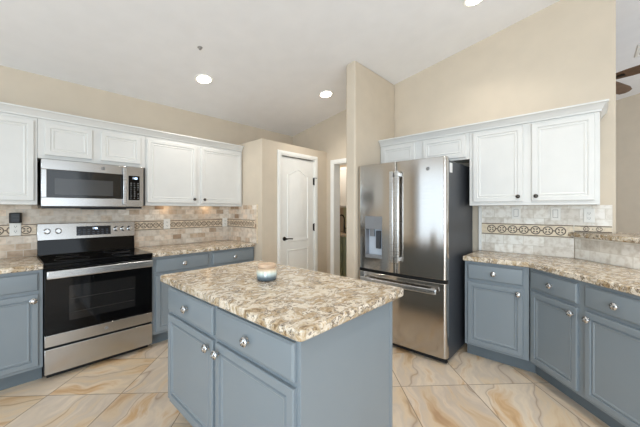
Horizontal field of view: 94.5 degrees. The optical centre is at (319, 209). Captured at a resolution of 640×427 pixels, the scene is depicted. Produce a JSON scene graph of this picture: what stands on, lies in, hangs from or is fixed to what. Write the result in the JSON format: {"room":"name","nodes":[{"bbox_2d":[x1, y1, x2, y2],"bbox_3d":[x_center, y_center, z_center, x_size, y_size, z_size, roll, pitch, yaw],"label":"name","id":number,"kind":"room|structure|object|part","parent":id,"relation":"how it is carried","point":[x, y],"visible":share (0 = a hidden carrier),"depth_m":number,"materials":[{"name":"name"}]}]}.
{"room":"kitchen","nodes":[
{"label":"kitchen","id":0,"kind":"room"},
{"bbox_2d":[0,65,292,258],"bbox_3d":[-1.441,0.049,4.040,0.120,2.572,11.200,0,0,43],"label":"wall","id":1,"kind":"structure","parent":0,"point":[18,87],"depth_m":3.15,"materials":[{"name":"beige paint"}]},
{"bbox_2d":[0,112,36,204],"bbox_3d":[-2.640,-0.401,2.359,0.384,0.721,0.542,0,0,43],"label":"upper cabinet","id":2,"kind":"object","parent":1,"relation":"attached to","point":[18,133],"visible":1,"depth_m":2.37,"materials":[{"name":"white paint"}]},
{"bbox_2d":[37,118,144,167],"bbox_3d":[-2.195,-0.596,2.868,0.351,0.331,0.806,0,0,43],"label":"upper cabinet","id":3,"kind":"object","parent":1,"relation":"attached to","point":[56,140],"visible":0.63,"depth_m":2.70,"materials":[{"name":"white paint"}]},
{"bbox_3d":[-2.207,-0.596,2.609,0.019,0.271,0.324,0,0,43],"label":"door","id":4,"kind":"part","parent":3,"relation":"part of","materials":[{"name":"white paint"}]},
{"bbox_2d":[37,158,142,208],"bbox_3d":[-2.171,-0.211,2.834,0.410,0.421,0.757,0,0,43],"label":"microwave","id":5,"kind":"object","parent":3,"relation":"attached to","point":[61,184],"visible":1,"depth_m":2.67,"materials":[{"name":"silver metal"}]},
{"bbox_3d":[-2.093,-0.220,2.684,0.020,0.235,0.570,0,0,43],"label":"door glass","id":6,"kind":"part","parent":5,"relation":"part of","materials":[{"name":"grey glass"}]},
{"bbox_3d":[-1.889,-0.225,2.861,0.031,0.355,0.028,0,0,43],"label":"handle","id":7,"kind":"part","parent":5,"relation":"part of","materials":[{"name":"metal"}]},
{"bbox_3d":[-1.846,-0.225,2.948,0.026,0.395,0.150,0,0,43],"label":"control panel","id":8,"kind":"part","parent":5,"relation":"part of","materials":[{"name":"silver metal"}]},
{"bbox_3d":[-1.942,-0.596,2.897,0.019,0.271,0.332,0,0,43],"label":"door","id":9,"kind":"part","parent":3,"relation":"part of","materials":[{"name":"white paint"}]},
{"bbox_2d":[0,205,228,258],"bbox_3d":[-2.117,0.191,3.203,0.016,0.458,2.492,0,0,43],"label":"backsplash","id":10,"kind":"structure","parent":1,"relation":"attached to","point":[188,224],"depth_m":3.30,"materials":[{"name":"tile"}]},
{"bbox_2d":[9,223,20,235],"bbox_3d":[-2.663,0.170,2.588,0.010,0.118,0.072,0,0,43],"label":"wall outlet","id":11,"kind":"object","parent":10,"relation":"attached to","point":[14,228],"visible":0.96,"depth_m":2.58,"materials":[{"name":"white plastic"}]},
{"bbox_2d":[9,213,21,222],"bbox_3d":[-2.640,0.073,2.567,0.051,0.090,0.080,0,0,43],"label":"plug","id":12,"kind":"object","parent":11,"relation":"attached to","point":[13,217],"visible":1,"depth_m":2.55,"materials":[{"name":"black plastic"}]},
{"bbox_2d":[164,219,169,228],"bbox_3d":[-1.814,0.170,3.511,0.010,0.118,0.072,0,0,43],"label":"wall outlet","id":13,"kind":"object","parent":10,"relation":"attached to","point":[166,221],"visible":1,"depth_m":3.51,"materials":[{"name":"white plastic"}]},
{"bbox_2d":[222,218,226,225],"bbox_3d":[-1.304,0.173,4.067,0.010,0.118,0.072,0,0,43],"label":"wall outlet","id":14,"kind":"object","parent":10,"relation":"attached to","point":[224,220],"visible":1,"depth_m":4.06,"materials":[{"name":"white plastic"}]},
{"bbox_2d":[143,136,241,206],"bbox_3d":[-1.522,-0.401,3.576,0.384,0.721,1.146,0,0,43],"label":"upper cabinet","id":15,"kind":"object","parent":1,"relation":"attached to","point":[175,173],"visible":0.94,"depth_m":3.38,"materials":[{"name":"white paint"}]},
{"bbox_2d":[0,102,243,151],"bbox_3d":[-1.865,-0.796,2.975,0.068,0.068,2.497,0,0,43],"label":"crown molding","id":16,"kind":"structure","parent":15,"relation":"on","point":[9,108],"depth_m":2.79,"materials":[{"name":"white paint"}]},
{"bbox_3d":[-1.614,-0.404,3.255,0.019,0.662,0.523,0,0,43],"label":"door","id":17,"kind":"part","parent":15,"relation":"part of","materials":[{"name":"white paint"}]},
{"bbox_3d":[-1.219,-0.404,3.685,0.019,0.662,0.545,0,0,43],"label":"door","id":18,"kind":"part","parent":15,"relation":"part of","materials":[{"name":"white paint"}]},
{"bbox_2d":[234,138,326,272],"bbox_3d":[-0.586,0.233,4.317,0.765,2.205,1.195,0,0,43],"label":"wall","id":19,"kind":"structure","parent":0,"point":[259,157],"depth_m":3.76,"materials":[{"name":"beige paint"}]},
{"bbox_2d":[229,204,257,242],"bbox_3d":[-1.024,0.177,3.895,0.666,0.484,0.017,0,0,43],"label":"backsplash","id":20,"kind":"structure","parent":19,"relation":"attached to","point":[243,220],"depth_m":3.85,"materials":[{"name":"tile"}]},
{"bbox_3d":[-0.781,0.177,3.675,0.012,0.484,0.012,0,0,43],"label":"edge trim","id":21,"kind":"part","parent":20,"relation":"part of","materials":[{"name":"beige tile"}]},
{"bbox_2d":[277,150,317,270],"bbox_3d":[-0.325,0.284,4.091,0.124,2.102,0.741,0,0,43],"label":"trim","id":22,"kind":"structure","parent":19,"relation":"attached to","point":[280,153],"depth_m":3.90,"materials":[{"name":"white paint"}]},
{"bbox_2d":[282,156,314,270],"bbox_3d":[-0.283,0.317,4.076,0.089,2.020,0.650,0,0,43],"label":"door","id":23,"kind":"structure","parent":19,"relation":"in","point":[298,180],"depth_m":4.07,"materials":[{"name":"white paint"}]},
{"bbox_2d":[0,339,609,426],"bbox_3d":[1.004,1.375,1.794,6.950,0.080,11.200,0,0,43],"label":"floor","id":24,"kind":"structure","parent":0,"point":[130,389],"depth_m":2.11,"materials":[{"name":"tile"}]},
{"bbox_2d":[0,269,42,390],"bbox_3d":[-2.535,0.898,2.273,0.654,0.874,0.556,0,0,43],"label":"base cabinet","id":25,"kind":"object","parent":24,"relation":"on","point":[21,293],"visible":0.98,"depth_m":2.21,"materials":[{"name":"grey paint"}]},
{"bbox_3d":[-2.328,0.553,2.085,0.020,0.133,0.500,0,0,43],"label":"drawer","id":26,"kind":"part","parent":25,"relation":"part of","materials":[{"name":"grey paint"}]},
{"bbox_3d":[-2.329,0.921,2.085,0.019,0.548,0.500,0,0,43],"label":"door","id":27,"kind":"part","parent":25,"relation":"part of","materials":[{"name":"grey paint"}]},
{"bbox_2d":[0,256,42,273],"bbox_3d":[-2.541,0.440,2.272,0.627,0.040,0.566,0,0,43],"label":"countertop","id":28,"kind":"structure","parent":25,"relation":"on","point":[29,263],"depth_m":2.26,"materials":[{"name":"stone"}]},
{"bbox_3d":[-2.159,0.692,2.228,0.039,0.044,0.044,0,0,43],"label":"knob","id":29,"kind":"part","parent":25,"relation":"part of","materials":[{"name":"silver metal"}]},
{"bbox_2d":[37,221,152,377],"bbox_3d":[-2.075,0.733,2.752,0.660,1.205,0.770,0,0,43],"label":"range","id":30,"kind":"object","parent":24,"relation":"on","point":[97,304],"visible":0.97,"depth_m":2.59,"materials":[{"name":"silver metal"}]},
{"bbox_3d":[-2.478,0.200,2.688,0.038,0.052,0.052,0,0,43],"label":"knob","id":31,"kind":"part","parent":30,"relation":"part of","materials":[{"name":"silver metal"}]},
{"bbox_3d":[-2.425,0.200,2.745,0.038,0.052,0.052,0,0,43],"label":"knob","id":32,"kind":"part","parent":30,"relation":"part of","materials":[{"name":"silver metal"}]},
{"bbox_3d":[-2.292,0.206,2.952,0.070,0.152,0.770,0,0,43],"label":"control panel","id":33,"kind":"part","parent":30,"relation":"part of","materials":[{"name":"silver metal"}]},
{"bbox_2d":[37,248,151,269],"bbox_3d":[-2.073,0.442,2.751,0.545,0.050,0.770,0,0,43],"label":"cooktop","id":34,"kind":"object","parent":30,"relation":"in","point":[73,260],"depth_m":2.64,"materials":[{"name":"black glass"}]},
{"bbox_3d":[-1.885,0.773,2.578,0.034,0.600,0.760,0,0,43],"label":"oven door","id":35,"kind":"part","parent":30,"relation":"part of","materials":[{"name":"black glass"}]},
{"bbox_3d":[-1.883,1.190,2.576,0.040,0.195,0.760,0,0,43],"label":"drawer","id":36,"kind":"part","parent":30,"relation":"part of","materials":[{"name":"silver metal"}]},
{"bbox_3d":[-1.870,0.729,2.564,0.006,0.508,0.758,0,0,43],"label":"door glass","id":37,"kind":"part","parent":30,"relation":"part of","materials":[{"name":"black glass"}]},
{"bbox_3d":[-1.849,0.508,2.546,0.048,0.063,0.742,0,0,43],"label":"door handle","id":38,"kind":"part","parent":30,"relation":"part of","materials":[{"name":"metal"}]},
{"bbox_2d":[149,247,253,344],"bbox_3d":[-1.427,0.898,3.479,0.654,0.874,1.172,0,0,43],"label":"base cabinet","id":39,"kind":"object","parent":24,"relation":"on","point":[162,265],"visible":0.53,"depth_m":3.00,"materials":[{"name":"grey paint"}]},
{"bbox_3d":[-1.417,0.921,3.077,0.019,0.548,0.537,0,0,43],"label":"door","id":40,"kind":"part","parent":39,"relation":"part of","materials":[{"name":"grey paint"}]},
{"bbox_3d":[-1.417,0.553,3.076,0.020,0.133,0.537,0,0,43],"label":"drawer","id":41,"kind":"part","parent":39,"relation":"part of","materials":[{"name":"grey paint"}]},
{"bbox_2d":[136,240,254,256],"bbox_3d":[-1.434,0.440,3.477,0.627,0.040,1.162,0,0,43],"label":"countertop","id":42,"kind":"structure","parent":39,"relation":"on","point":[186,248],"depth_m":3.31,"materials":[{"name":"stone"}]},
{"bbox_3d":[-1.019,0.553,3.510,0.020,0.133,0.540,0,0,43],"label":"drawer","id":43,"kind":"part","parent":39,"relation":"part of","materials":[{"name":"grey paint"}]},
{"bbox_2d":[168,285,391,426],"bbox_3d":[-0.310,0.898,1.699,1.215,0.874,0.718,0,0,43],"label":"kitchen island","id":44,"kind":"object","parent":24,"relation":"on","point":[226,369],"visible":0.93,"depth_m":1.34,"materials":[{"name":"grey paint"}]},
{"bbox_3d":[-0.759,0.557,1.651,0.044,0.044,0.039,0,0,43],"label":"knob","id":45,"kind":"part","parent":44,"relation":"part of","materials":[{"name":"silver metal"}]},
{"bbox_3d":[-0.741,0.557,1.672,0.567,0.145,0.020,0,0,43],"label":"drawer","id":46,"kind":"part","parent":44,"relation":"part of","materials":[{"name":"grey paint"}]},
{"bbox_3d":[-0.740,0.916,1.672,0.567,0.527,0.019,0,0,43],"label":"door","id":47,"kind":"part","parent":44,"relation":"part of","materials":[{"name":"grey paint"}]},
{"bbox_3d":[-0.576,0.695,1.482,0.044,0.044,0.039,0,0,43],"label":"knob","id":48,"kind":"part","parent":44,"relation":"part of","materials":[{"name":"silver metal"}]},
{"bbox_3d":[-0.504,0.695,1.416,0.044,0.044,0.039,0,0,43],"label":"knob","id":49,"kind":"part","parent":44,"relation":"part of","materials":[{"name":"silver metal"}]},
{"bbox_3d":[-0.320,0.557,1.247,0.044,0.044,0.039,0,0,43],"label":"knob","id":50,"kind":"part","parent":44,"relation":"part of","materials":[{"name":"silver metal"}]},
{"bbox_3d":[-0.300,0.916,1.268,0.568,0.527,0.019,0,0,43],"label":"door","id":51,"kind":"part","parent":44,"relation":"part of","materials":[{"name":"grey paint"}]},
{"bbox_3d":[-0.301,0.557,1.268,0.568,0.145,0.020,0,0,43],"label":"drawer","id":52,"kind":"part","parent":44,"relation":"part of","materials":[{"name":"grey paint"}]},
{"bbox_2d":[160,260,403,341],"bbox_3d":[-0.288,0.440,1.741,1.310,0.040,0.775,0,0,43],"label":"island countertop","id":53,"kind":"structure","parent":44,"relation":"on","point":[300,305],"depth_m":1.46,"materials":[{"name":"stone"}]},
{"bbox_2d":[257,262,276,281],"bbox_3d":[-0.318,0.372,1.770,0.120,0.096,0.120,0,0,43],"label":"candle jar","id":54,"kind":"object","parent":53,"relation":"on","point":[266,271],"visible":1,"depth_m":1.72,"materials":[{"name":"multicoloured glass"}]},
{"bbox_3d":[-0.318,0.335,1.770,0.108,0.022,0.108,0,0,43],"label":"lid","id":55,"kind":"part","parent":54,"relation":"part of","materials":[{"name":"brown wood"}]},
{"bbox_3d":[0.153,0.898,1.312,0.010,0.874,0.660,0,0,43],"label":"panel","id":56,"kind":"part","parent":44,"relation":"part of","materials":[{"name":"grey paint"}]},
{"bbox_2d":[340,237,345,276],"bbox_3d":[0.948,0.898,4.949,1.900,0.874,0.649,0,0,43],"label":"base cabinet","id":57,"kind":"object","parent":24,"relation":"on","point":[342,239],"visible":0.08,"depth_m":5.03,"materials":[{"name":"green paint"}]},
{"bbox_3d":[0.216,0.840,5.194,0.450,0.710,0.019,0,0,43],"label":"door","id":58,"kind":"part","parent":57,"relation":"part of","materials":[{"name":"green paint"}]},
{"bbox_2d":[340,231,345,236],"bbox_3d":[0.942,0.445,4.942,1.920,0.030,0.672,0,0,43],"label":"countertop","id":59,"kind":"structure","parent":57,"relation":"on","point":[342,234],"depth_m":5.09,"materials":[{"name":"stone"}]},
{"bbox_2d":[340,214,345,232],"bbox_3d":[0.416,0.258,5.373,0.119,0.342,0.220,0,0,43],"label":"faucet","id":60,"kind":"object","parent":59,"relation":"on","point":[344,228],"visible":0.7,"depth_m":5.44,"materials":[{"name":"brown metal"}]},
{"bbox_3d":[0.562,0.840,4.876,0.450,0.710,0.019,0,0,43],"label":"door","id":61,"kind":"part","parent":57,"relation":"part of","materials":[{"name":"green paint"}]},
{"bbox_2d":[359,156,471,363],"bbox_3d":[0.968,0.434,3.072,0.915,1.802,0.830,0,0,43],"label":"refrigerator","id":62,"kind":"object","parent":24,"relation":"on","point":[415,216],"visible":0.94,"depth_m":2.72,"materials":[{"name":"silver metal"}]},
{"bbox_3d":[0.539,0.238,3.052,0.050,0.074,0.020,0,0,43],"label":"dispenser spout","id":63,"kind":"part","parent":62,"relation":"part of","materials":[{"name":"grey plastic"}]},
{"bbox_3d":[0.561,0.133,3.009,0.208,0.134,0.054,0,0,43],"label":"dispenser panel","id":64,"kind":"part","parent":62,"relation":"part of","materials":[{"name":"grey plastic"}]},
{"bbox_3d":[0.562,0.347,3.010,0.208,0.293,0.058,0,0,43],"label":"dispenser frame","id":65,"kind":"part","parent":62,"relation":"part of","materials":[{"name":"grey plastic"}]},
{"bbox_3d":[0.581,0.076,2.993,0.451,1.062,0.070,0,0,43],"label":"door","id":66,"kind":"part","parent":62,"relation":"part of","materials":[{"name":"silver metal"}]},
{"bbox_3d":[0.686,0.070,2.810,0.038,0.860,0.058,0,0,43],"label":"handle","id":67,"kind":"part","parent":62,"relation":"part of","materials":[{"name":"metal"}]},
{"bbox_3d":[0.724,0.070,2.774,0.038,0.860,0.058,0,0,43],"label":"handle","id":68,"kind":"part","parent":62,"relation":"part of","materials":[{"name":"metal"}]},
{"bbox_3d":[0.712,0.706,2.793,0.775,0.046,0.074,0,0,43],"label":"handle","id":69,"kind":"part","parent":62,"relation":"part of","materials":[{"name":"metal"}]},
{"bbox_3d":[0.752,0.959,2.836,0.915,0.642,0.070,0,0,43],"label":"freezer drawer","id":70,"kind":"part","parent":62,"relation":"part of","materials":[{"name":"silver metal"}]},
{"bbox_3d":[0.919,0.076,2.682,0.460,1.062,0.070,0,0,43],"label":"door","id":71,"kind":"part","parent":62,"relation":"part of","materials":[{"name":"silver metal"}]},
{"bbox_2d":[465,261,535,372],"bbox_3d":[1.661,0.898,2.689,0.518,0.874,0.542,0,0,43],"label":"base cabinet","id":72,"kind":"object","parent":24,"relation":"on","point":[497,296],"visible":0.95,"depth_m":2.52,"materials":[{"name":"grey paint"}]},
{"bbox_3d":[1.492,0.553,2.540,0.417,0.133,0.020,0,0,43],"label":"drawer","id":73,"kind":"part","parent":72,"relation":"part of","materials":[{"name":"grey paint"}]},
{"bbox_3d":[1.493,0.921,2.540,0.417,0.548,0.019,0,0,43],"label":"door","id":74,"kind":"part","parent":72,"relation":"part of","materials":[{"name":"grey paint"}]},
{"bbox_2d":[530,268,639,426],"bbox_3d":[1.927,0.898,1.891,0.558,0.874,1.051,0,0,-2],"label":"base cabinet","id":75,"kind":"object","parent":24,"relation":"on","point":[585,337],"visible":0.99,"depth_m":1.86,"materials":[{"name":"grey paint"}]},
{"bbox_3d":[1.657,0.553,2.145,0.039,0.044,0.044,0,0,-2],"label":"knob","id":76,"kind":"part","parent":75,"relation":"part of","materials":[{"name":"silver metal"}]},
{"bbox_2d":[463,250,639,295],"bbox_3d":[1.873,0.440,2.182,0.823,0.040,1.795,0,0,-17],"label":"countertop","id":77,"kind":"structure","parent":75,"relation":"on","point":[627,280],"depth_m":2.14,"materials":[{"name":"stone"}]},
{"bbox_3d":[1.685,0.553,2.146,0.020,0.133,0.400,0,0,-2],"label":"drawer","id":78,"kind":"part","parent":75,"relation":"part of","materials":[{"name":"grey paint"}]},
{"bbox_3d":[1.685,0.921,2.146,0.019,0.548,0.400,0,0,-2],"label":"door","id":79,"kind":"part","parent":75,"relation":"part of","materials":[{"name":"grey paint"}]},
{"bbox_3d":[1.664,0.692,1.975,0.039,0.044,0.044,0,0,-2],"label":"knob","id":80,"kind":"part","parent":75,"relation":"part of","materials":[{"name":"silver metal"}]},
{"bbox_3d":[1.669,0.692,1.859,0.039,0.044,0.044,0,0,-2],"label":"knob","id":81,"kind":"part","parent":75,"relation":"part of","materials":[{"name":"silver metal"}]},
{"bbox_3d":[1.704,0.553,1.690,0.020,0.133,0.400,0,0,-2],"label":"drawer","id":82,"kind":"part","parent":75,"relation":"part of","materials":[{"name":"grey paint"}]},
{"bbox_3d":[1.704,0.921,1.690,0.019,0.548,0.400,0,0,-2],"label":"door","id":83,"kind":"part","parent":75,"relation":"part of","materials":[{"name":"grey paint"}]},
{"bbox_3d":[1.676,0.553,1.689,0.039,0.044,0.044,0,0,-2],"label":"knob","id":84,"kind":"part","parent":75,"relation":"part of","materials":[{"name":"silver metal"}]},
{"bbox_2d":[0,0,639,135],"bbox_3d":[1.004,-1.861,1.794,6.950,1.323,11.200,0,0,43],"label":"ceiling","id":85,"kind":"structure","parent":0,"point":[269,63],"depth_m":2.71,"materials":[{"name":"white paint"}]},
{"bbox_2d":[194,74,212,83],"bbox_3d":[-1.215,-1.364,3.101,0.184,0.038,0.187,0,0,37],"label":"recessed light","id":86,"kind":"object","parent":85,"relation":"in","point":[200,78],"visible":1,"depth_m":3.09,"materials":[{"name":"white paint"}]},
{"bbox_2d":[319,90,332,97],"bbox_3d":[0.076,-1.455,3.742,0.184,0.038,0.187,0,0,37],"label":"recessed light","id":87,"kind":"object","parent":85,"relation":"in","point":[327,93],"visible":1,"depth_m":3.72,"materials":[{"name":"white paint"}]},
{"bbox_2d":[463,0,482,7],"bbox_3d":[1.297,-1.764,2.475,0.184,0.038,0.187,0,0,37],"label":"recessed light","id":88,"kind":"object","parent":85,"relation":"in","point":[467,3],"visible":1,"depth_m":2.51,"materials":[{"name":"white paint"}]},
{"bbox_2d":[616,65,639,94],"bbox_3d":[3.197,-1.649,3.391,1.019,0.488,1.019,0,0,20],"label":"ceiling fan","id":89,"kind":"object","parent":85,"relation":"hanging from","point":[621,88],"visible":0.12,"depth_m":3.23,"materials":[{"name":"brown wood"}]},
{"bbox_3d":[3.572,-1.465,3.569,0.570,0.045,0.153,0,0,-25],"label":"blade","id":90,"kind":"part","parent":89,"relation":"part of","materials":[{"name":"brown wood"}]},
{"bbox_3d":[3.375,-1.465,3.016,0.153,0.045,0.570,0,0,-25],"label":"blade","id":91,"kind":"part","parent":89,"relation":"part of","materials":[{"name":"brown wood"}]},
{"bbox_2d":[634,44,639,57],"bbox_3d":[4.069,-1.995,3.540,0.395,0.077,0.400,0,0,43],"label":"ceiling vent","id":92,"kind":"object","parent":85,"relation":"in","point":[637,53],"visible":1,"depth_m":3.68,"materials":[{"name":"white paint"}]},
{"bbox_2d":[340,165,345,231],"bbox_3d":[1.001,0.085,4.662,2.635,2.500,1.220,0,0,43],"label":"wall","id":93,"kind":"structure","parent":0,"point":[341,209],"depth_m":5.88,"materials":[{"name":"beige paint"}]},
{"bbox_2d":[340,167,345,207],"bbox_3d":[1.045,-0.405,5.053,1.900,0.740,0.374,0,0,43],"label":"wall cabinet","id":94,"kind":"object","parent":93,"relation":"attached to","point":[342,169],"visible":0.1,"depth_m":5.38,"materials":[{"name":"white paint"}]},
{"bbox_2d":[343,208,345,230],"bbox_3d":[1.171,0.198,5.191,1.920,0.462,0.007,0,0,43],"label":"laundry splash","id":95,"kind":"object","parent":93,"relation":"attached to","point":[344,209],"visible":0.07,"depth_m":5.82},
{"bbox_2d":[346,61,393,278],"bbox_3d":[0.609,-0.117,3.454,0.122,2.904,0.850,0,0,43],"label":"wall","id":96,"kind":"structure","parent":0,"point":[369,97],"depth_m":3.18,"materials":[{"name":"beige paint"}]},
{"bbox_2d":[293,0,615,273],"bbox_3d":[1.005,-0.292,3.748,3.877,3.254,0.120,0,0,43],"label":"wall","id":97,"kind":"structure","parent":0,"point":[563,54],"depth_m":2.84,"materials":[{"name":"beige paint"}]},
{"bbox_2d":[330,158,345,275],"bbox_3d":[0.522,0.300,4.182,0.870,2.070,0.154,0,0,43],"label":"trim","id":98,"kind":"structure","parent":97,"relation":"attached to","point":[334,164],"depth_m":4.41,"materials":[{"name":"white paint"}]},
{"bbox_2d":[381,133,469,162],"bbox_3d":[1.175,-0.605,3.258,0.965,0.250,0.366,0,0,43],"label":"upper cabinet","id":99,"kind":"object","parent":97,"relation":"attached to","point":[456,147],"visible":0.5,"depth_m":3.04,"materials":[{"name":"white paint"}]},
{"bbox_3d":[0.872,-0.608,3.301,0.394,0.215,0.019,0,0,43],"label":"door","id":100,"kind":"part","parent":99,"relation":"part of","materials":[{"name":"white paint"}]},
{"bbox_3d":[1.237,-0.608,2.965,0.417,0.215,0.019,0,0,43],"label":"door","id":101,"kind":"part","parent":99,"relation":"part of","materials":[{"name":"white paint"}]},
{"bbox_2d":[378,99,608,146],"bbox_3d":[1.514,-0.765,2.926,1.914,0.068,0.394,0,0,43],"label":"crown molding","id":102,"kind":"structure","parent":99,"relation":"on","point":[601,105],"depth_m":2.57,"materials":[{"name":"white paint"}]},
{"bbox_2d":[479,206,481,249],"bbox_3d":[1.653,0.191,3.052,0.028,0.456,0.027,0,0,43],"label":"trim","id":103,"kind":"structure","parent":97,"relation":"attached to","point":[480,207],"depth_m":3.04,"materials":[{"name":"white paint"}]},
{"bbox_2d":[470,111,599,205],"bbox_3d":[1.851,-0.384,2.615,0.900,0.693,0.398,0,0,43],"label":"upper cabinet","id":104,"kind":"object","parent":97,"relation":"attached to","point":[556,161],"visible":1,"depth_m":2.44,"materials":[{"name":"white paint"}]},
{"bbox_3d":[1.582,-0.393,2.649,0.389,0.645,0.019,0,0,43],"label":"door","id":105,"kind":"part","parent":104,"relation":"part of","materials":[{"name":"white paint"}]},
{"bbox_3d":[1.913,-0.393,2.345,0.388,0.645,0.019,0,0,43],"label":"door","id":106,"kind":"part","parent":104,"relation":"part of","materials":[{"name":"white paint"}]},
{"bbox_2d":[482,205,611,257],"bbox_3d":[2.018,0.192,2.721,0.955,0.456,0.019,0,0,43],"label":"backsplash","id":107,"kind":"structure","parent":97,"relation":"attached to","point":[534,233],"depth_m":2.72,"materials":[{"name":"tile"}]},
{"bbox_2d":[512,207,520,218],"bbox_3d":[1.879,0.032,2.837,0.072,0.118,0.009,0,0,43],"label":"light switch","id":108,"kind":"object","parent":107,"relation":"attached to","point":[516,211],"visible":1,"depth_m":2.83,"materials":[{"name":"white plastic"}]},
{"bbox_2d":[550,207,560,219],"bbox_3d":[2.097,0.038,2.637,0.072,0.118,0.009,0,0,43],"label":"light switch","id":109,"kind":"object","parent":107,"relation":"attached to","point":[555,212],"visible":1,"depth_m":2.63,"materials":[{"name":"white plastic"}]},
{"bbox_2d":[583,209,594,222],"bbox_3d":[2.261,0.052,2.487,0.072,0.118,0.010,0,0,43],"label":"wall outlet","id":110,"kind":"object","parent":107,"relation":"attached to","point":[588,214],"visible":1,"depth_m":2.49,"materials":[{"name":"white plastic"}]},
{"bbox_2d":[616,93,639,232],"bbox_3d":[4.831,-0.544,5.801,6.735,3.757,0.120,0,0,43],"label":"wall","id":111,"kind":"structure","parent":0,"point":[628,108],"depth_m":5.19,"materials":[{"name":"beige paint"}]},
{"bbox_3d":[2.276,0.785,1.833,1.069,1.100,0.979,0,0,43],"label":"wall","id":112,"kind":"structure","parent":0,"visible":0},
{"bbox_2d":[568,232,639,243],"bbox_3d":[2.426,0.215,1.881,0.481,0.040,1.405,0,0,-2],"label":"bar","id":113,"kind":"object","parent":112,"relation":"on","point":[620,237],"visible":0.91,"depth_m":2.27,"materials":[{"name":"stone"}]},
{"bbox_2d":[575,237,639,269],"bbox_3d":[2.233,0.328,1.869,0.014,0.184,1.364,0,0,-2],"label":"backsplash","id":114,"kind":"structure","parent":112,"relation":"attached to","point":[623,254],"depth_m":2.26,"materials":[{"name":"tile"}]}
]}

